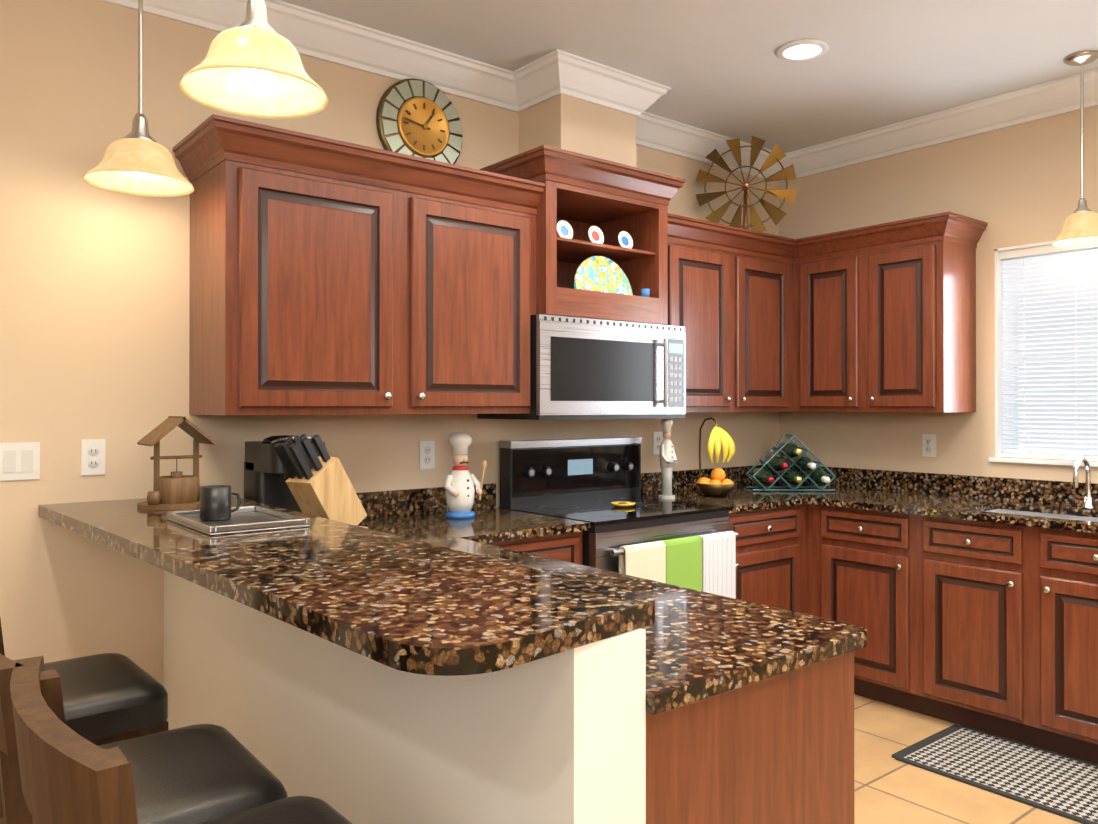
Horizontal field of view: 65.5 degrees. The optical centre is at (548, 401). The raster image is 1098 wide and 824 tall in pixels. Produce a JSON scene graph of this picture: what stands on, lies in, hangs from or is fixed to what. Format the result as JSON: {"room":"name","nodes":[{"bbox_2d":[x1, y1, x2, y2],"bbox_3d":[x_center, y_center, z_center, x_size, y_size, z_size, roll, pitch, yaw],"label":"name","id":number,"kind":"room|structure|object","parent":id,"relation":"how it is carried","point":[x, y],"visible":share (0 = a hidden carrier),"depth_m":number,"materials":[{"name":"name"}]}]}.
{"room":"kitchen","nodes":[
{"label":"kitchen","id":0,"kind":"room"},
{"bbox_2d":[0,0,778,684],"bbox_3d":[-1.584,-0.022,2.813,7.800,2.830,0.200,0,0,-39],"label":"wall","id":1,"kind":"structure","parent":0,"point":[94,312],"depth_m":2.82,"materials":[{"name":"paint"}]},
{"bbox_2d":[0,442,39,480],"bbox_3d":[-1.638,0.183,2.634,0.115,0.115,0.008,0,0,-39],"label":"light switch","id":2,"kind":"object","parent":1,"relation":"attached to","point":[20,461],"visible":1,"depth_m":2.63,"materials":[{"name":"white plastic"}]},
{"bbox_2d":[81,439,105,474],"bbox_3d":[-1.476,0.178,2.764,0.070,0.115,0.008,0,0,-39],"label":"outlet","id":3,"kind":"object","parent":1,"relation":"attached to","point":[92,456],"visible":1,"depth_m":2.76,"materials":[{"name":"white plastic"}]},
{"bbox_2d":[184,116,407,414],"bbox_3d":[-0.881,-0.413,2.993,0.614,0.914,0.397,0,0,-39],"label":"upper cabinet","id":4,"kind":"object","parent":1,"relation":"attached to","point":[328,276],"depth_m":2.82,"materials":[{"name":"brown wood"}]},
{"bbox_2d":[101,0,540,112],"bbox_3d":[-2.231,-1.378,2.088,5.475,0.125,0.130,0,0,-39],"label":"crown molding","id":5,"kind":"structure","parent":1,"relation":"attached to","point":[339,41],"depth_m":3.32,"materials":[{"name":"white"}]},
{"bbox_2d":[376,78,462,163],"bbox_3d":[-0.519,-1.129,3.511,0.400,0.400,0.048,0,0,-39],"label":"wall clock","id":6,"kind":"object","parent":1,"relation":"attached to","point":[418,118],"visible":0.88,"depth_m":3.49,"materials":[{"name":"brown metal"}]},
{"bbox_2d":[420,441,434,468],"bbox_3d":[-0.505,0.220,3.543,0.070,0.115,0.008,0,0,-39],"label":"electrical outlet","id":7,"kind":"object","parent":1,"relation":"attached to","point":[427,454],"visible":1,"depth_m":3.54,"materials":[{"name":"white plastic"}]},
{"bbox_2d":[408,155,543,413],"bbox_3d":[-0.402,-0.411,3.378,0.615,0.914,0.397,0,0,-39],"label":"upper cabinet","id":8,"kind":"object","parent":1,"relation":"attached to","point":[472,232],"depth_m":3.21,"materials":[{"name":"brown wood"}]},
{"bbox_2d":[479,145,685,324],"bbox_3d":[0.140,-0.671,3.753,0.811,0.648,0.495,0,0,-39],"label":"upper cabinet","id":9,"kind":"object","parent":1,"relation":"attached to","point":[582,194],"visible":0.62,"depth_m":3.65,"materials":[{"name":"brown wood"}]},
{"bbox_2d":[557,220,572,238],"bbox_3d":[0.064,-0.714,3.563,0.090,0.092,0.030,0,0,-39],"label":"plate","id":10,"kind":"object","parent":9,"relation":"in","point":[564,229],"visible":0.85,"depth_m":3.56,"materials":[{"name":"white ceramic"}]},
{"bbox_2d":[477,314,685,419],"bbox_3d":[0.170,-0.136,3.780,0.845,0.417,0.483,0,0,-39],"label":"microwave","id":11,"kind":"object","parent":9,"relation":"attached to","point":[584,368],"visible":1,"depth_m":3.58,"materials":[{"name":"silver metal"}]},
{"bbox_2d":[588,226,603,243],"bbox_3d":[0.201,-0.713,3.673,0.090,0.092,0.030,0,0,-39],"label":"plate","id":12,"kind":"object","parent":9,"relation":"in","point":[595,234],"visible":0.79,"depth_m":3.67,"materials":[{"name":"white ceramic"}]},
{"bbox_2d":[574,256,632,294],"bbox_3d":[0.230,-0.547,3.676,0.334,0.167,0.042,0,0,-39],"label":"platter","id":13,"kind":"object","parent":9,"relation":"in","point":[600,273],"visible":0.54,"depth_m":3.67,"materials":[{"name":"ceramic"}]},
{"bbox_2d":[618,231,632,248],"bbox_3d":[0.337,-0.713,3.782,0.090,0.092,0.030,0,0,-39],"label":"plate","id":14,"kind":"object","parent":9,"relation":"in","point":[625,239],"visible":0.85,"depth_m":3.78,"materials":[{"name":"white ceramic"}]},
{"bbox_2d":[641,289,649,296],"bbox_3d":[0.428,-0.481,3.790,0.042,0.040,0.041,0,0,-39],"label":"cup","id":15,"kind":"object","parent":9,"relation":"in","point":[645,292],"visible":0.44,"depth_m":3.77,"materials":[{"name":"blue ceramic"}]},
{"bbox_2d":[653,432,662,453],"bbox_3d":[0.564,0.211,4.402,0.070,0.115,0.008,0,0,-39],"label":"electrical outlet","id":16,"kind":"object","parent":1,"relation":"attached to","point":[657,439],"visible":0.85,"depth_m":4.39,"materials":[{"name":"white plastic"}]},
{"bbox_2d":[636,120,784,178],"bbox_3d":[0.773,-1.365,4.501,1.340,0.125,0.130,0,0,-39],"label":"crown molding","id":17,"kind":"structure","parent":1,"relation":"attached to","point":[676,138],"depth_m":4.51,"materials":[{"name":"white"}]},
{"bbox_2d":[667,213,794,411],"bbox_3d":[0.815,-0.406,4.391,0.922,0.914,0.344,0,0,-39],"label":"upper cabinet","id":18,"kind":"object","parent":1,"relation":"attached to","point":[731,289],"depth_m":4.28,"materials":[{"name":"brown wood"}]},
{"bbox_2d":[696,136,796,231],"bbox_3d":[1.026,-1.067,4.449,0.376,0.633,0.400,0,0,-39],"label":"decor","id":19,"kind":"object","parent":18,"relation":"on","point":[776,214],"visible":0.92,"depth_m":4.45,"materials":[{"name":"brown metal"}]},
{"bbox_2d":[163,570,645,823],"bbox_3d":[-0.580,0.872,2.106,0.145,1.034,2.148,0,0,-39],"label":"wall","id":20,"kind":"structure","parent":0,"point":[352,737],"depth_m":1.58,"materials":[{"name":"paint"}]},
{"bbox_2d":[39,496,654,675],"bbox_3d":[-0.696,0.336,1.997,0.565,0.035,2.178,0,0,-39],"label":"bar","id":21,"kind":"object","parent":20,"relation":"on","point":[404,604],"visible":0.88,"depth_m":1.44,"materials":[{"name":"stone"}]},
{"bbox_2d":[137,416,216,509],"bbox_3d":[-1.154,0.183,2.644,0.220,0.277,0.220,0,0,-39],"label":"well","id":22,"kind":"object","parent":21,"relation":"on","point":[176,490],"visible":0.85,"depth_m":2.60,"materials":[{"name":"brown wood"}]},
{"bbox_2d":[167,505,309,535],"bbox_3d":[-0.823,0.308,2.248,0.250,0.022,0.370,0,0,-39],"label":"serving tray","id":23,"kind":"object","parent":21,"relation":"on","point":[244,519],"visible":0.96,"depth_m":2.20,"materials":[{"name":"grey metal"}]},
{"bbox_2d":[200,485,241,520],"bbox_3d":[-0.877,0.269,2.283,0.107,0.088,0.077,0,0,-39],"label":"mug","id":24,"kind":"object","parent":23,"relation":"on","point":[215,502],"visible":1,"depth_m":2.24,"materials":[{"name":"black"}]},
{"bbox_2d":[519,94,635,166],"bbox_3d":[0.130,-1.214,3.875,0.445,0.435,0.300,0,0,-39],"label":"wall","id":25,"kind":"structure","parent":0,"point":[566,122],"depth_m":3.74,"materials":[{"name":"paint"}]},
{"bbox_2d":[529,49,670,127],"bbox_3d":[0.253,-1.369,3.723,0.669,0.125,0.132,0,0,-39],"label":"crown molding","id":26,"kind":"structure","parent":25,"relation":"attached to","point":[558,72],"depth_m":3.67,"materials":[{"name":"white"}]},
{"bbox_2d":[281,0,1097,152],"bbox_3d":[0.859,-1.513,-0.220,7.800,0.120,8.000,0,0,-39],"label":"ceiling","id":27,"kind":"structure","parent":0,"point":[720,67],"depth_m":3.43,"materials":[{"name":"paint"}]},
{"bbox_2d":[83,0,193,196],"bbox_3d":[-1.222,-1.043,2.551,0.300,0.789,0.300,0,0,-39],"label":"pendant light","id":28,"kind":"object","parent":27,"relation":"hanging from","point":[138,160],"visible":1,"depth_m":2.54,"materials":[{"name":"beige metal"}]},
{"bbox_2d":[179,0,328,118],"bbox_3d":[-0.624,-1.047,1.819,0.300,0.789,0.300,0,0,-39],"label":"pendant light","id":29,"kind":"object","parent":27,"relation":"hanging from","point":[250,65],"visible":1,"depth_m":1.82,"materials":[{"name":"beige glass"}]},
{"bbox_2d":[776,39,828,60],"bbox_3d":[1.030,-1.427,3.471,0.210,0.011,0.210,0,0,-39],"label":"recessed light","id":30,"kind":"object","parent":27,"relation":"in","point":[803,50],"visible":1,"depth_m":3.46,"materials":[{"name":"white"}]},
{"bbox_2d":[1053,50,1097,246],"bbox_3d":[2.212,-1.048,3.539,0.215,0.769,0.215,0,0,-39],"label":"light","id":31,"kind":"object","parent":27,"relation":"hanging from","point":[1080,226],"visible":1,"depth_m":3.52,"materials":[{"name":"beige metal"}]},
{"bbox_2d":[779,105,1097,482],"bbox_3d":[3.884,-0.026,2.075,0.200,2.830,7.800,0,0,-39],"label":"wall","id":32,"kind":"structure","parent":0,"point":[1016,185],"depth_m":4.21,"materials":[{"name":"paint"}]},
{"bbox_2d":[795,211,978,411],"bbox_3d":[1.689,-0.406,4.371,0.344,0.914,0.822,0,0,-39],"label":"upper cabinet","id":33,"kind":"object","parent":32,"relation":"attached to","point":[877,318],"depth_m":4.15,"materials":[{"name":"brown wood"}]},
{"bbox_2d":[922,434,935,456],"bbox_3d":[1.931,0.221,4.336,0.008,0.115,0.070,0,0,-39],"label":"electrical outlet","id":34,"kind":"object","parent":32,"relation":"attached to","point":[928,445],"visible":1,"depth_m":4.33,"materials":[{"name":"white plastic"}]},
{"bbox_2d":[774,68,1097,182],"bbox_3d":[3.700,-1.378,2.062,0.112,0.125,7.600,0,0,-39],"label":"crown molding","id":35,"kind":"structure","parent":32,"relation":"attached to","point":[1060,95],"depth_m":4.19,"materials":[{"name":"white"}]},
{"bbox_2d":[989,241,1097,466],"bbox_3d":[2.475,-0.227,3.782,0.180,1.021,0.945,0,0,-39],"label":"window","id":36,"kind":"structure","parent":32,"relation":"in","point":[999,407],"depth_m":4.06,"materials":[{"name":"white"}]},
{"bbox_2d":[999,244,1097,460],"bbox_3d":[2.458,-0.231,3.768,0.055,0.984,0.877,0,0,-39],"label":"window blinds","id":37,"kind":"object","parent":36,"relation":"attached to","point":[1044,253],"visible":0.98,"depth_m":3.94,"materials":[{"name":"white plastic"}]},
{"bbox_2d":[854,694,1081,823],"bbox_3d":[0.859,1.437,-0.235,7.800,0.120,8.000,0,0,-39],"label":"floor","id":38,"kind":"structure","parent":0,"point":[888,789],"depth_m":3.08,"materials":[{"name":"tile"}]},
{"bbox_2d":[44,653,167,745],"bbox_3d":[-1.028,0.857,1.746,0.452,1.059,0.427,0,0,-39],"label":"bar stool","id":39,"kind":"object","parent":38,"relation":"on","point":[111,697],"visible":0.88,"depth_m":1.71,"materials":[{"name":"black leather"}]},
{"bbox_2d":[0,618,287,823],"bbox_3d":[-0.648,0.854,1.313,0.446,1.059,0.427,0,0,-39],"label":"bar stool","id":40,"kind":"object","parent":38,"relation":"on","point":[196,774],"visible":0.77,"depth_m":1.28,"materials":[{"name":"black leather"}]},
{"bbox_2d":[10,656,351,823],"bbox_3d":[-0.384,0.853,1.023,0.446,1.059,0.427,0,0,-39],"label":"bar stool","id":41,"kind":"object","parent":38,"relation":"on","point":[68,775],"visible":1,"depth_m":0.83,"materials":[{"name":"brown wood"}]},
{"bbox_2d":[485,531,581,564],"bbox_3d":[-0.287,0.943,3.306,0.623,0.903,0.643,0,0,-39],"label":"base cabinet","id":42,"kind":"object","parent":38,"relation":"on","point":[567,547],"visible":0.06,"depth_m":3.18,"materials":[{"name":"brown wood"}]},
{"bbox_2d":[498,437,737,598],"bbox_3d":[0.311,0.783,3.707,0.794,1.226,0.712,0,0,-39],"label":"stove","id":43,"kind":"object","parent":38,"relation":"on","point":[690,545],"visible":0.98,"depth_m":3.65,"materials":[{"name":"black metal"}]},
{"bbox_2d":[611,501,634,506],"bbox_3d":[0.326,0.449,3.755,0.110,0.021,0.110,0,0,-39],"label":"spoon rest","id":44,"kind":"object","parent":43,"relation":"on","point":[622,504],"visible":1,"depth_m":3.73,"materials":[{"name":"yellow ceramic"}]},
{"bbox_2d":[646,651,853,823],"bbox_3d":[-0.294,0.938,2.342,0.594,0.903,2.138,0,0,-39],"label":"base cabinet","id":45,"kind":"object","parent":38,"relation":"on","point":[778,749],"visible":0.1,"depth_m":1.51,"materials":[{"name":"brown wood"}]},
{"bbox_2d":[728,504,803,613],"bbox_3d":[0.805,0.947,4.199,0.574,0.904,0.620,0,0,-39],"label":"base cabinet","id":46,"kind":"object","parent":38,"relation":"on","point":[771,557],"depth_m":4.00,"materials":[{"name":"brown wood"}]},
{"bbox_2d":[804,504,806,613],"bbox_3d":[1.293,0.949,4.591,0.678,0.904,0.620,0,0,-39],"label":"base cabinet","id":47,"kind":"object","parent":38,"relation":"on","point":[805,505],"depth_m":4.20,"materials":[{"name":"brown wood"}]},
{"bbox_2d":[807,504,1010,719],"bbox_3d":[1.713,0.947,4.115,0.620,0.903,0.688,0,0,-39],"label":"base cabinet","id":48,"kind":"object","parent":38,"relation":"on","point":[883,573],"depth_m":3.83,"materials":[{"name":"brown wood"}]},
{"bbox_2d":[356,464,1097,714],"bbox_3d":[1.014,0.420,2.863,3.282,0.134,2.968,0,0,-39],"label":"countertop","id":49,"kind":"structure","parent":48,"relation":"on","point":[700,645],"depth_m":3.07,"materials":[{"name":"stone"}]},
{"bbox_2d":[244,435,324,512],"bbox_3d":[-0.885,0.284,2.944,0.245,0.347,0.309,0,0,-39],"label":"coffee maker","id":50,"kind":"object","parent":49,"relation":"on","point":[266,476],"visible":0.33,"depth_m":2.89,"materials":[{"name":"black plastic"}]},
{"bbox_2d":[273,434,367,528],"bbox_3d":[-0.726,0.277,2.712,0.115,0.351,0.305,0,0,33],"label":"knife block","id":51,"kind":"object","parent":49,"relation":"on","point":[321,486],"visible":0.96,"depth_m":2.66,"materials":[{"name":"brown wood"}]},
{"bbox_2d":[445,432,486,518],"bbox_3d":[-0.351,0.290,3.413,0.174,0.340,0.128,0,0,-39],"label":"chef figurine","id":52,"kind":"object","parent":49,"relation":"on","point":[461,482],"visible":1,"depth_m":3.38,"materials":[{"name":"white ceramic"}]},
{"bbox_2d":[659,419,679,498],"bbox_3d":[0.570,0.273,4.099,0.098,0.382,0.090,0,0,-39],"label":"statue","id":53,"kind":"object","parent":49,"relation":"on","point":[668,458],"visible":1,"depth_m":4.08,"materials":[{"name":"grey ceramic"}]},
{"bbox_2d":[695,417,737,496],"bbox_3d":[0.822,0.270,4.208,0.210,0.390,0.215,0,0,-39],"label":"bowl","id":54,"kind":"object","parent":49,"relation":"on","point":[717,484],"visible":1,"depth_m":4.16,"materials":[{"name":"brown metal"}]},
{"bbox_2d":[746,434,835,490],"bbox_3d":[1.277,0.318,4.497,0.433,0.293,0.306,0,0,1],"label":"wine rack","id":55,"kind":"object","parent":49,"relation":"on","point":[794,454],"visible":1,"depth_m":4.44,"materials":[{"name":"teal metal"}]},
{"bbox_2d":[1072,456,1097,508],"bbox_3d":[2.315,0.346,3.647,0.180,0.230,0.117,0,0,-39],"label":"faucet","id":56,"kind":"object","parent":49,"relation":"on","point":[1088,503],"visible":1,"depth_m":3.69,"materials":[{"name":"silver metal"}]},
{"bbox_2d":[891,724,1097,823],"bbox_3d":[1.832,1.389,3.157,0.539,0.010,0.910,0,0,-39],"label":"mat","id":57,"kind":"object","parent":38,"relation":"on","point":[1061,785],"visible":0.93,"depth_m":3.23,"materials":[{"name":"grey"}]},
{"bbox_2d":[943,572,1097,763],"bbox_3d":[2.110,1.096,3.534,0.512,0.599,0.785,0,0,-39],"label":"base cabinet","id":58,"kind":"object","parent":38,"relation":"on","point":[990,627],"depth_m":3.41,"materials":[{"name":"brown wood"}]}
]}

